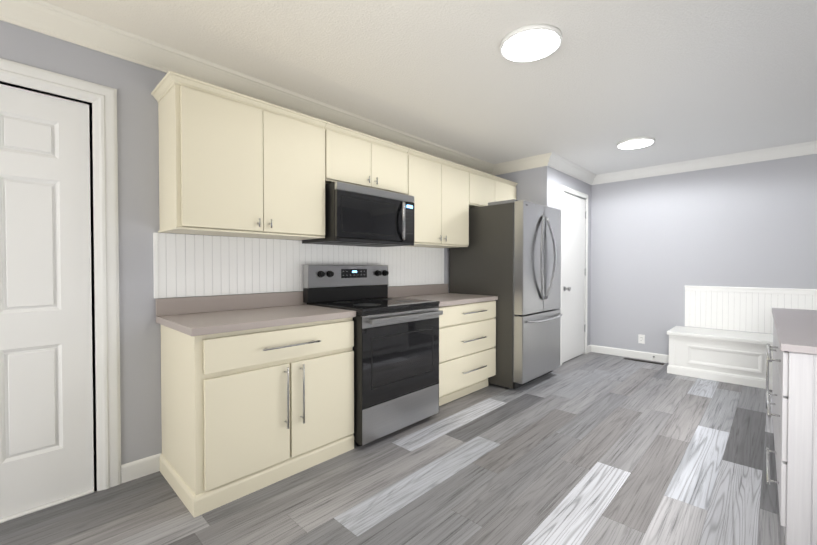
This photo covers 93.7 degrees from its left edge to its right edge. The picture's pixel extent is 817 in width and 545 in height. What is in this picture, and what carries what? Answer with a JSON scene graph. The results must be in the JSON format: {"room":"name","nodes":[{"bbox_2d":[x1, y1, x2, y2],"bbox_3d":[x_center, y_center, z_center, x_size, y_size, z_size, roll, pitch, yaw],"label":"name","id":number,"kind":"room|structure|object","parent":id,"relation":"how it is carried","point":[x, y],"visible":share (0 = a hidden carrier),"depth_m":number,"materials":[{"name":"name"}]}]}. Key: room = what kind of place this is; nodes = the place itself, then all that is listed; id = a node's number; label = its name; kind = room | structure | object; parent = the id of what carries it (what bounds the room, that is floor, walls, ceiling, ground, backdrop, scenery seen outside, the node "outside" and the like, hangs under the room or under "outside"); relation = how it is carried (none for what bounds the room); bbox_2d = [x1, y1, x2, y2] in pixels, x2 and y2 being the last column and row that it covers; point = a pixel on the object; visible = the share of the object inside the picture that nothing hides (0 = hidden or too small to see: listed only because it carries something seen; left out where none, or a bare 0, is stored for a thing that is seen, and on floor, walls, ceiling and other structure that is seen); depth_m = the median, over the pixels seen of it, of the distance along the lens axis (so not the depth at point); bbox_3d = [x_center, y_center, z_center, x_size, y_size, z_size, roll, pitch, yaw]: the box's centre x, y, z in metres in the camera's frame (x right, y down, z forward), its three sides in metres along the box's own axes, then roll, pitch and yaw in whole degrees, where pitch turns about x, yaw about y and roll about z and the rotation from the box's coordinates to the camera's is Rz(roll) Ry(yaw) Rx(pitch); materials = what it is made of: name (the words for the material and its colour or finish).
{"room":"kitchen","nodes":[
{"label":"kitchen","id":0,"kind":"room"},
{"bbox_2d":[0,20,448,490],"bbox_3d":[-1.536,-0.068,2.579,0.600,2.440,7.020,1,1,44],"label":"wall","id":1,"kind":"structure","parent":0,"point":[134,84],"depth_m":2.14,"materials":[{"name":"grey paint"}]},
{"bbox_2d":[0,58,120,522],"bbox_3d":[-1.967,0.089,1.765,0.129,2.152,1.008,1,1,44],"label":"door","id":2,"kind":"structure","parent":1,"relation":"attached to","point":[47,450],"depth_m":1.93,"materials":[{"name":"white wood"}]},
{"bbox_2d":[151,71,326,239],"bbox_3d":[-1.011,-0.632,2.408,0.377,0.795,0.944,1,1,44],"label":"upper cabinet","id":3,"kind":"object","parent":1,"relation":"attached to","point":[233,164],"visible":1,"depth_m":2.21,"materials":[{"name":"beige wood"}]},
{"bbox_2d":[0,0,495,175],"bbox_3d":[-1.319,-1.227,2.284,0.098,0.111,6.920,1,1,44],"label":"crown molding","id":4,"kind":"structure","parent":1,"relation":"attached to","point":[46,18],"depth_m":2.27,"materials":[{"name":"white wood"}]},
{"bbox_2d":[153,233,443,297],"bbox_3d":[-0.542,-0.055,3.173,0.012,0.380,2.677,1,1,44],"label":"backsplash","id":5,"kind":"structure","parent":1,"relation":"attached to","point":[186,265],"depth_m":2.64,"materials":[{"name":"white wood"}]},
{"bbox_2d":[324,122,408,194],"bbox_3d":[-0.399,-0.842,3.042,0.377,0.395,0.815,1,1,44],"label":"upper cabinet","id":6,"kind":"object","parent":1,"relation":"attached to","point":[353,157],"visible":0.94,"depth_m":2.88,"materials":[{"name":"beige wood"}]},
{"bbox_2d":[302,181,413,246],"bbox_3d":[-0.361,-0.420,2.999,0.501,0.405,0.770,1,1,44],"label":"microwave","id":7,"kind":"object","parent":6,"relation":"attached to","point":[358,215],"visible":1,"depth_m":2.79,"materials":[{"name":"black glass"}]},
{"bbox_2d":[407,148,469,247],"bbox_3d":[0.191,-0.651,3.660,0.377,0.795,0.885,1,1,44],"label":"upper cabinet","id":8,"kind":"object","parent":1,"relation":"attached to","point":[438,189],"visible":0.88,"depth_m":3.52,"materials":[{"name":"beige wood"}]},
{"bbox_2d":[468,168,517,207],"bbox_3d":[0.839,-0.879,4.331,0.377,0.360,0.980,1,1,44],"label":"upper cabinet","id":9,"kind":"object","parent":1,"relation":"attached to","point":[485,189],"visible":0.4,"depth_m":4.11,"materials":[{"name":"beige wood"}]},
{"bbox_2d":[0,352,784,544],"bbox_3d":[0.873,1.203,1.209,5.200,0.060,8.550,1,1,44],"label":"floor","id":10,"kind":"structure","parent":0,"point":[592,448],"depth_m":2.09,"materials":[{"name":"grey wood"}]},
{"bbox_2d":[159,317,353,517],"bbox_3d":[-0.891,0.724,2.353,0.655,0.864,0.956,1,1,44],"label":"base cabinet","id":11,"kind":"object","parent":10,"relation":"on","point":[245,412],"visible":0.98,"depth_m":2.06,"materials":[{"name":"beige wood"}]},
{"bbox_2d":[155,291,355,335],"bbox_3d":[-0.901,0.220,2.350,0.633,0.138,0.969,1,1,44],"label":"countertop","id":12,"kind":"structure","parent":11,"relation":"on","point":[198,316],"depth_m":2.30,"materials":[{"name":"beige"}]},
{"bbox_2d":[303,265,442,445],"bbox_3d":[-0.258,0.544,2.933,0.710,1.205,0.810,1,1,44],"label":"range","id":13,"kind":"object","parent":10,"relation":"on","point":[396,363],"visible":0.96,"depth_m":2.75,"materials":[{"name":"black glass"}]},
{"bbox_2d":[439,300,495,405],"bbox_3d":[0.320,0.705,3.614,0.655,0.864,0.958,1,1,44],"label":"base cabinet","id":14,"kind":"object","parent":10,"relation":"on","point":[467,349],"visible":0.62,"depth_m":3.40,"materials":[{"name":"beige wood"}]},
{"bbox_2d":[388,284,497,306],"bbox_3d":[0.313,0.201,3.615,0.633,0.138,0.967,1,1,44],"label":"countertop","id":15,"kind":"structure","parent":14,"relation":"on","point":[438,292],"depth_m":3.68,"materials":[{"name":"beige"}]},
{"bbox_2d":[449,199,561,388],"bbox_3d":[1.083,0.213,4.158,0.939,1.830,0.875,1,1,44],"label":"refrigerator","id":16,"kind":"object","parent":10,"relation":"on","point":[509,256],"visible":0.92,"depth_m":3.76,"materials":[{"name":"silver metal"}]},
{"bbox_2d":[624,358,664,364],"bbox_3d":[2.958,1.113,4.820,0.435,0.008,0.080,1,1,44],"label":"floor vent","id":17,"kind":"object","parent":10,"relation":"in","point":[644,361],"visible":0.98,"depth_m":4.79,"materials":[{"name":"grey metal"}]},
{"bbox_2d":[667,326,772,389],"bbox_3d":[3.728,0.897,3.863,1.802,0.470,0.553,1,1,44],"label":"bench","id":18,"kind":"object","parent":10,"relation":"on","point":[734,357],"visible":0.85,"depth_m":4.00,"materials":[{"name":"white wood"}]},
{"bbox_2d":[766,319,816,544],"bbox_3d":[2.472,0.739,1.929,0.984,0.847,1.766,1,1,43],"label":"kitchen island","id":19,"kind":"object","parent":10,"relation":"on","point":[793,414],"visible":0.92,"depth_m":1.56,"materials":[{"name":"paint"}]},
{"bbox_2d":[772,308,816,354],"bbox_3d":[2.495,0.298,1.893,0.990,0.030,1.838,1,1,43],"label":"island countertop","id":20,"kind":"structure","parent":19,"relation":"on","point":[796,330],"depth_m":1.90,"materials":[{"name":"grey"}]},
{"bbox_2d":[42,0,816,174],"bbox_3d":[0.873,-1.296,1.170,5.200,0.060,8.550,1,1,44],"label":"ceiling","id":21,"kind":"structure","parent":0,"point":[681,80],"depth_m":2.38,"materials":[{"name":"white paint"}]},
{"bbox_2d":[500,24,561,61],"bbox_3d":[0.679,-1.268,2.133,0.330,0.026,0.330,1,1,44],"label":"recessed light","id":22,"kind":"object","parent":21,"relation":"in","point":[531,42],"visible":1,"depth_m":2.10,"materials":[{"name":"white plastic"}]},
{"bbox_2d":[617,136,654,148],"bbox_3d":[2.274,-1.294,3.839,0.330,0.026,0.330,1,1,44],"label":"recessed light","id":23,"kind":"object","parent":21,"relation":"in","point":[636,142],"visible":1,"depth_m":3.80,"materials":[{"name":"white plastic"}]},
{"bbox_2d":[495,166,590,345],"bbox_3d":[1.797,-0.106,5.098,0.720,2.440,1.430,1,1,44],"label":"wall","id":24,"kind":"structure","parent":0,"point":[540,185],"depth_m":4.52,"materials":[{"name":"grey paint"}]},
{"bbox_2d":[496,152,551,174],"bbox_3d":[1.347,-1.260,4.453,0.698,0.111,0.098,1,1,44],"label":"crown molding","id":25,"kind":"structure","parent":24,"relation":"attached to","point":[541,160],"depth_m":4.46,"materials":[{"name":"white wood"}]},
{"bbox_2d":[547,152,596,183],"bbox_3d":[2.017,-1.264,4.719,0.098,0.111,1.410,1,1,44],"label":"crown molding","id":26,"kind":"structure","parent":24,"relation":"attached to","point":[561,164],"depth_m":4.70,"materials":[{"name":"white wood"}]},
{"bbox_2d":[560,185,587,365],"bbox_3d":[2.123,0.030,4.939,0.173,2.172,0.914,1,1,44],"label":"door","id":27,"kind":"structure","parent":24,"relation":"attached to","point":[574,284],"depth_m":4.92,"materials":[{"name":"white wood"}]},
{"bbox_2d":[590,154,816,354],"bbox_3d":[4.094,-0.089,3.953,4.380,2.440,0.100,1,1,44],"label":"wall","id":28,"kind":"structure","parent":0,"point":[658,243],"depth_m":4.59,"materials":[{"name":"grey paint"}]},
{"bbox_2d":[588,345,668,362],"bbox_3d":[2.897,1.066,5.023,0.995,0.098,0.040,1,1,44],"label":"baseboard","id":29,"kind":"structure","parent":28,"relation":"attached to","point":[664,358],"depth_m":5.03,"materials":[{"name":"white wood"}]},
{"bbox_2d":[638,334,644,343],"bbox_3d":[3.003,0.858,4.940,0.072,0.116,0.008,1,1,44],"label":"electrical outlet plate","id":30,"kind":"object","parent":28,"relation":"attached to","point":[641,339],"visible":1,"depth_m":4.94,"materials":[{"name":"white plastic"}]},
{"bbox_2d":[590,140,816,184],"bbox_3d":[4.026,-1.251,3.864,4.180,0.111,0.098,1,1,44],"label":"crown molding","id":31,"kind":"structure","parent":28,"relation":"attached to","point":[805,148],"depth_m":4.37,"materials":[{"name":"white wood"}]},
{"bbox_2d":[684,285,816,333],"bbox_3d":[4.267,0.416,3.708,2.621,0.492,0.026,1,1,44],"label":"beadboard panel","id":32,"kind":"object","parent":28,"relation":"attached to","point":[746,309],"depth_m":4.26,"materials":[{"name":"white wood"}]}
]}

